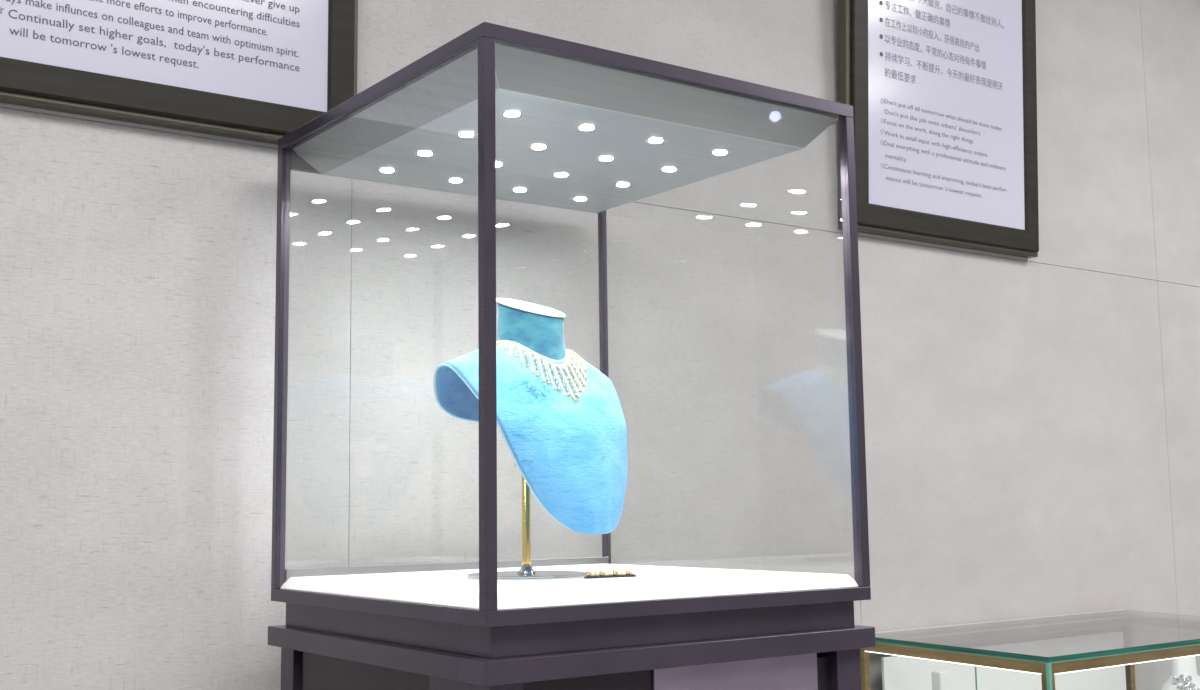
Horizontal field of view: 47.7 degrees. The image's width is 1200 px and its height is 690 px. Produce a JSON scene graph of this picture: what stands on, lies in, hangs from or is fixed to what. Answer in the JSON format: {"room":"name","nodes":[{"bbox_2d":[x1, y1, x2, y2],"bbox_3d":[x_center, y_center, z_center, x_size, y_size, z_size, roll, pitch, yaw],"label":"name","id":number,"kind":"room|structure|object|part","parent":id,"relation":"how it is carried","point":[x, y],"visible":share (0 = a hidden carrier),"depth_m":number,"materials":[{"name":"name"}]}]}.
{"room":"shop","nodes":[
{"label":"shop","id":0,"kind":"room"},
{"bbox_2d":[0,0,1199,689],"bbox_3d":[0.153,-0.051,2.707,8.200,3.000,0.120,4,-8,-36],"label":"wall","id":1,"kind":"structure","parent":0,"point":[1032,425],"depth_m":2.56,"materials":[{"name":"stone"}]},
{"bbox_2d":[0,0,357,144],"bbox_3d":[-0.667,-0.781,2.105,0.637,0.900,0.038,4,-8,-36],"label":"framed notice","id":2,"kind":"object","parent":1,"relation":"attached to","point":[251,70],"visible":1,"depth_m":2.07,"materials":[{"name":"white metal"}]},
{"bbox_2d":[838,0,1038,257],"bbox_3d":[0.793,-0.679,3.126,0.652,0.900,0.077,4,-8,-36],"label":"framed notice","id":3,"kind":"object","parent":1,"relation":"attached to","point":[942,94],"visible":1,"depth_m":3.09,"materials":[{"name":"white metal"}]},
{"bbox_3d":[1.873,1.188,0.181,8.440,0.100,5.940,4,-8,-36],"label":"floor","id":4,"kind":"structure","parent":0,"visible":0},
{"bbox_2d":[268,22,875,689],"bbox_3d":[-0.055,0.513,1.923,0.623,1.700,0.623,4,-8,-36],"label":"display showcase","id":5,"kind":"object","parent":4,"relation":"on","point":[493,112],"visible":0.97,"depth_m":1.80,"materials":[{"name":"grey metal"}]},
{"bbox_3d":[-0.481,0.031,2.049,0.016,0.664,0.016,4,-8,-36],"label":"corner post","id":6,"kind":"part","parent":5,"relation":"part of","materials":[{"name":"grey metal"}]},
{"bbox_3d":[-0.433,0.856,1.945,0.045,0.836,0.045,4,-8,-36],"label":"pedestal post","id":7,"kind":"part","parent":5,"relation":"part of","materials":[{"name":"grey metal"}]},
{"bbox_3d":[-0.307,0.821,1.752,0.008,0.816,0.380,4,-8,-36],"label":"panel","id":8,"kind":"part","parent":5,"relation":"part of","materials":[{"name":"grey metal"}]},
{"bbox_3d":[-0.299,0.338,1.768,0.020,0.018,0.616,4,-8,-36],"label":"rail","id":9,"kind":"part","parent":5,"relation":"part of","materials":[{"name":"grey metal"}]},
{"bbox_3d":[-0.310,-0.339,1.847,0.016,0.018,0.616,4,-8,-36],"label":"rail","id":10,"kind":"part","parent":5,"relation":"part of","materials":[{"name":"grey metal"}]},
{"bbox_3d":[-0.306,0.000,1.806,0.005,0.664,0.586,4,-8,-36],"label":"glass pane","id":11,"kind":"part","parent":5,"relation":"part of","materials":[{"name":"clear glass"}]},
{"bbox_2d":[379,168,395,172],"bbox_3d":[-0.321,-0.263,2.050,0.026,0.002,0.026,-3,-7,17],"label":"recessed light","id":12,"kind":"object","parent":5,"relation":"attached to","point":[381,170],"depth_m":2.05,"materials":[{"name":"white"}]},
{"bbox_2d":[416,151,433,155],"bbox_3d":[-0.252,-0.276,1.955,0.026,0.002,0.026,-1,-7,2],"label":"recessed light","id":13,"kind":"object","parent":5,"relation":"attached to","point":[418,153],"depth_m":1.95,"materials":[{"name":"white"}]},
{"bbox_3d":[-0.227,0.364,2.181,0.590,0.030,0.009,4,-8,-36],"label":"sill","id":14,"kind":"part","parent":5,"relation":"part of","materials":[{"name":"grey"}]},
{"bbox_3d":[-0.167,0.796,1.556,0.012,0.816,0.101,4,-8,-36],"label":"panel","id":15,"kind":"part","parent":5,"relation":"part of","materials":[{"name":"grey metal"}]},
{"bbox_2d":[448,178,463,182],"bbox_3d":[-0.225,-0.256,2.119,0.026,0.002,0.026,-1,-7,2],"label":"recessed light","id":16,"kind":"object","parent":5,"relation":"attached to","point":[450,180],"depth_m":2.11,"materials":[{"name":"white"}]},
{"bbox_2d":[457,132,475,137],"bbox_3d":[-0.183,-0.288,1.860,0.026,0.002,0.026,-3,-7,17],"label":"recessed light","id":17,"kind":"object","parent":5,"relation":"attached to","point":[459,134],"depth_m":1.86,"materials":[{"name":"white"}]},
{"bbox_3d":[-0.130,-0.031,1.565,0.016,0.664,0.016,4,-8,-36],"label":"corner post","id":18,"kind":"part","parent":5,"relation":"part of","materials":[{"name":"grey metal"}]},
{"bbox_3d":[-0.113,0.799,1.504,0.045,0.836,0.045,4,-8,-36],"label":"pedestal post","id":19,"kind":"part","parent":5,"relation":"part of","materials":[{"name":"grey metal"}]},
{"bbox_2d":[496,162,503,166],"bbox_3d":[-0.156,-0.269,2.024,0.026,0.002,0.026,-1,-7,2],"label":"recessed light","id":20,"kind":"object","parent":5,"relation":"attached to","point":[498,164],"depth_m":2.02,"materials":[{"name":"white"}]},
{"bbox_2d":[502,111,521,116],"bbox_3d":[-0.114,-0.300,1.765,0.026,0.002,0.026,-3,-7,17],"label":"recessed light","id":21,"kind":"object","parent":5,"relation":"attached to","point":[504,113],"depth_m":1.76,"materials":[{"name":"white"}]},
{"bbox_2d":[512,188,527,191],"bbox_3d":[-0.129,-0.249,2.188,0.026,0.002,0.026,-3,-7,17],"label":"recessed light","id":22,"kind":"object","parent":5,"relation":"attached to","point":[513,189],"depth_m":2.19,"materials":[{"name":"white"}]},
{"bbox_2d":[434,298,627,578],"bbox_3d":[-0.087,0.127,1.957,0.326,0.408,0.230,4,-8,-36],"label":"bust","id":23,"kind":"object","parent":5,"relation":"on","point":[572,456],"visible":0.91,"depth_m":1.90,"materials":[{"name":"blue fabric"}]},
{"bbox_3d":[-0.106,0.330,1.955,0.170,0.004,0.170,4,-8,-36],"label":"plate","id":24,"kind":"part","parent":23,"relation":"part of","materials":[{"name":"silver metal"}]},
{"bbox_2d":[496,340,586,401],"bbox_3d":[-0.088,0.041,1.977,0.139,0.094,0.139,0,-7,-2],"label":"necklace","id":25,"kind":"object","parent":23,"relation":"on","point":[501,342],"visible":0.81,"depth_m":1.94,"materials":[{"name":"silver"}]},
{"bbox_3d":[-0.101,0.017,1.992,0.114,0.041,0.114,4,-8,-36],"label":"collar chain","id":26,"kind":"part","parent":25,"relation":"part of","materials":[{"name":"beige"}]},
{"bbox_2d":[530,144,547,149],"bbox_3d":[-0.087,-0.281,1.929,0.026,0.002,0.026,-1,-7,2],"label":"recessed light","id":27,"kind":"object","parent":5,"relation":"attached to","point":[532,146],"depth_m":1.93,"materials":[{"name":"white"}]},
{"bbox_2d":[553,173,568,177],"bbox_3d":[-0.060,-0.262,2.093,0.026,0.002,0.026,-3,-7,17],"label":"recessed light","id":28,"kind":"object","parent":5,"relation":"attached to","point":[555,175],"depth_m":2.09,"materials":[{"name":"white"}]},
{"bbox_2d":[293,44,837,212],"bbox_3d":[-0.065,-0.294,2.018,0.586,0.047,0.586,4,-8,-36],"label":"ceiling panel","id":29,"kind":"object","parent":5,"relation":"on","point":[573,133],"depth_m":1.89,"materials":[{"name":"grey"}]},
{"bbox_2d":[572,197,587,200],"bbox_3d":[-0.033,-0.242,2.257,0.026,0.002,0.026,-3,-7,17],"label":"recessed light","id":30,"kind":"object","parent":5,"relation":"attached to","point":[573,198],"depth_m":2.26,"materials":[{"name":"white"}]},
{"bbox_2d":[577,125,595,130],"bbox_3d":[-0.018,-0.293,1.834,0.026,0.002,0.026,-1,-7,2],"label":"recessed light","id":31,"kind":"object","parent":5,"relation":"attached to","point":[579,127],"depth_m":1.83,"materials":[{"name":"white"}]},
{"bbox_3d":[-0.011,0.795,1.563,0.189,0.816,0.008,4,-8,-36],"label":"dark panel","id":32,"kind":"part","parent":5,"relation":"part of","materials":[{"name":"grey metal"}]},
{"bbox_3d":[0.008,0.066,2.401,0.011,0.664,0.011,4,-8,-36],"label":"corner post","id":33,"kind":"part","parent":5,"relation":"part of","materials":[{"name":"grey metal"}]},
{"bbox_2d":[597,156,614,160],"bbox_3d":[0.009,-0.274,1.998,0.026,0.002,0.026,-1,-7,2],"label":"recessed light","id":34,"kind":"object","parent":5,"relation":"attached to","point":[599,158],"depth_m":1.99,"materials":[{"name":"white"}]},
{"bbox_2d":[584,570,635,578],"bbox_3d":[0.014,0.317,1.879,0.076,0.010,0.010,2,-8,-26],"label":"bracelet","id":35,"kind":"object","parent":5,"relation":"on","point":[611,574],"visible":1,"depth_m":1.88,"materials":[{"name":"gold metal"}]},
{"bbox_2d":[615,183,630,186],"bbox_3d":[0.036,-0.255,2.162,0.026,0.002,0.026,-1,-7,2],"label":"recessed light","id":36,"kind":"object","parent":5,"relation":"attached to","point":[616,184],"depth_m":2.16,"materials":[{"name":"white"}]},
{"bbox_2d":[647,138,664,143],"bbox_3d":[0.078,-0.286,1.903,0.026,0.002,0.026,-1,-7,2],"label":"recessed light","id":37,"kind":"object","parent":5,"relation":"attached to","point":[649,140],"depth_m":1.90,"materials":[{"name":"white"}]},
{"bbox_3d":[0.110,-0.352,1.780,0.616,0.018,0.016,4,-8,-36],"label":"rail","id":38,"kind":"part","parent":5,"relation":"part of","materials":[{"name":"grey metal"}]},
{"bbox_2d":[661,167,677,171],"bbox_3d":[0.105,-0.267,2.067,0.026,0.002,0.026,-3,-7,17],"label":"recessed light","id":39,"kind":"object","parent":5,"relation":"attached to","point":[663,169],"depth_m":2.06,"materials":[{"name":"white"}]},
{"bbox_3d":[0.115,-0.014,1.738,0.586,0.664,0.005,4,-8,-36],"label":"glass pane","id":40,"kind":"part","parent":5,"relation":"part of","materials":[{"name":"clear glass"}]},
{"bbox_3d":[0.117,0.325,1.701,0.616,0.018,0.020,4,-8,-36],"label":"rail","id":41,"kind":"part","parent":5,"relation":"part of","materials":[{"name":"grey metal"}]},
{"bbox_2d":[711,150,728,154],"bbox_3d":[0.174,-0.279,1.971,0.026,0.002,0.026,-1,-7,2],"label":"recessed light","id":42,"kind":"object","parent":5,"relation":"attached to","point":[713,152],"depth_m":1.97,"materials":[{"name":"white"}]},
{"bbox_3d":[0.180,0.808,1.697,0.277,0.816,0.012,4,-8,-36],"label":"violet panel","id":43,"kind":"part","parent":5,"relation":"part of","materials":[{"name":"purple"}]},
{"bbox_3d":[0.332,0.831,1.822,0.045,0.836,0.045,4,-8,-36],"label":"pedestal post","id":44,"kind":"part","parent":5,"relation":"part of","materials":[{"name":"grey metal"}]},
{"bbox_3d":[0.358,0.004,1.914,0.016,0.664,0.016,4,-8,-36],"label":"corner post","id":45,"kind":"part","parent":5,"relation":"part of","materials":[{"name":"grey metal"}]},
{"bbox_2d":[860,609,1199,689],"bbox_3d":[1.043,1.026,2.806,1.016,0.863,0.518,4,-8,-36],"label":"display case","id":46,"kind":"object","parent":4,"relation":"on","point":[1100,650],"depth_m":2.77,"materials":[{"name":"clear glass"}]},
{"bbox_3d":[0.545,0.832,2.770,0.014,0.412,0.016,4,-8,-36],"label":"brass post","id":47,"kind":"part","parent":46,"relation":"part of","materials":[{"name":"gold metal"}]},
{"bbox_2d":[931,670,948,689],"bbox_3d":[0.691,0.841,2.734,0.070,0.362,0.060,4,-8,-36],"label":"stand","id":48,"kind":"object","parent":46,"relation":"on","point":[939,677],"visible":1,"depth_m":2.75,"materials":[{"name":"white paint"}]},
{"bbox_3d":[0.663,0.591,2.584,0.016,0.020,0.503,3,-8,-29],"label":"brass rail","id":49,"kind":"part","parent":46,"relation":"part of","materials":[{"name":"gold metal"}]},
{"bbox_3d":[0.926,0.861,3.024,0.840,0.385,0.006,4,-8,-36],"label":"panel","id":50,"kind":"part","parent":46,"relation":"part of","materials":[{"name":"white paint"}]},
{"bbox_3d":[1.038,0.602,2.855,1.015,0.010,0.517,4,-8,-36],"label":"glass","id":51,"kind":"part","parent":46,"relation":"part of","materials":[{"name":"clear glass"}]},
{"bbox_3d":[0.785,0.779,2.348,0.017,0.412,0.016,4,-8,-36],"label":"brass post","id":52,"kind":"part","parent":46,"relation":"part of","materials":[{"name":"gold metal"}]},
{"bbox_3d":[1.140,0.590,2.630,0.899,0.020,0.016,4,-8,-36],"label":"brass rail","id":53,"kind":"part","parent":46,"relation":"part of","materials":[{"name":"gold metal"}]},
{"bbox_3d":[1.295,0.886,3.307,0.019,0.412,0.016,4,-8,-36],"label":"brass post","id":54,"kind":"part","parent":46,"relation":"part of","materials":[{"name":"gold metal"}]},
{"bbox_2d":[1161,656,1199,689],"bbox_3d":[1.284,0.859,2.963,0.180,0.365,0.108,4,-8,-36],"label":"bust","id":55,"kind":"object","parent":46,"relation":"on","point":[1186,666],"visible":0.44,"depth_m":2.96,"materials":[{"name":"white paint"}]},
{"bbox_2d":[1172,674,1199,689],"bbox_3d":[1.303,0.756,2.950,0.184,0.085,0.062,4,-8,-36],"label":"necklace","id":56,"kind":"object","parent":55,"relation":"on","point":[1190,686],"visible":1,"depth_m":2.93,"materials":[{"name":"white metal"}]}
]}

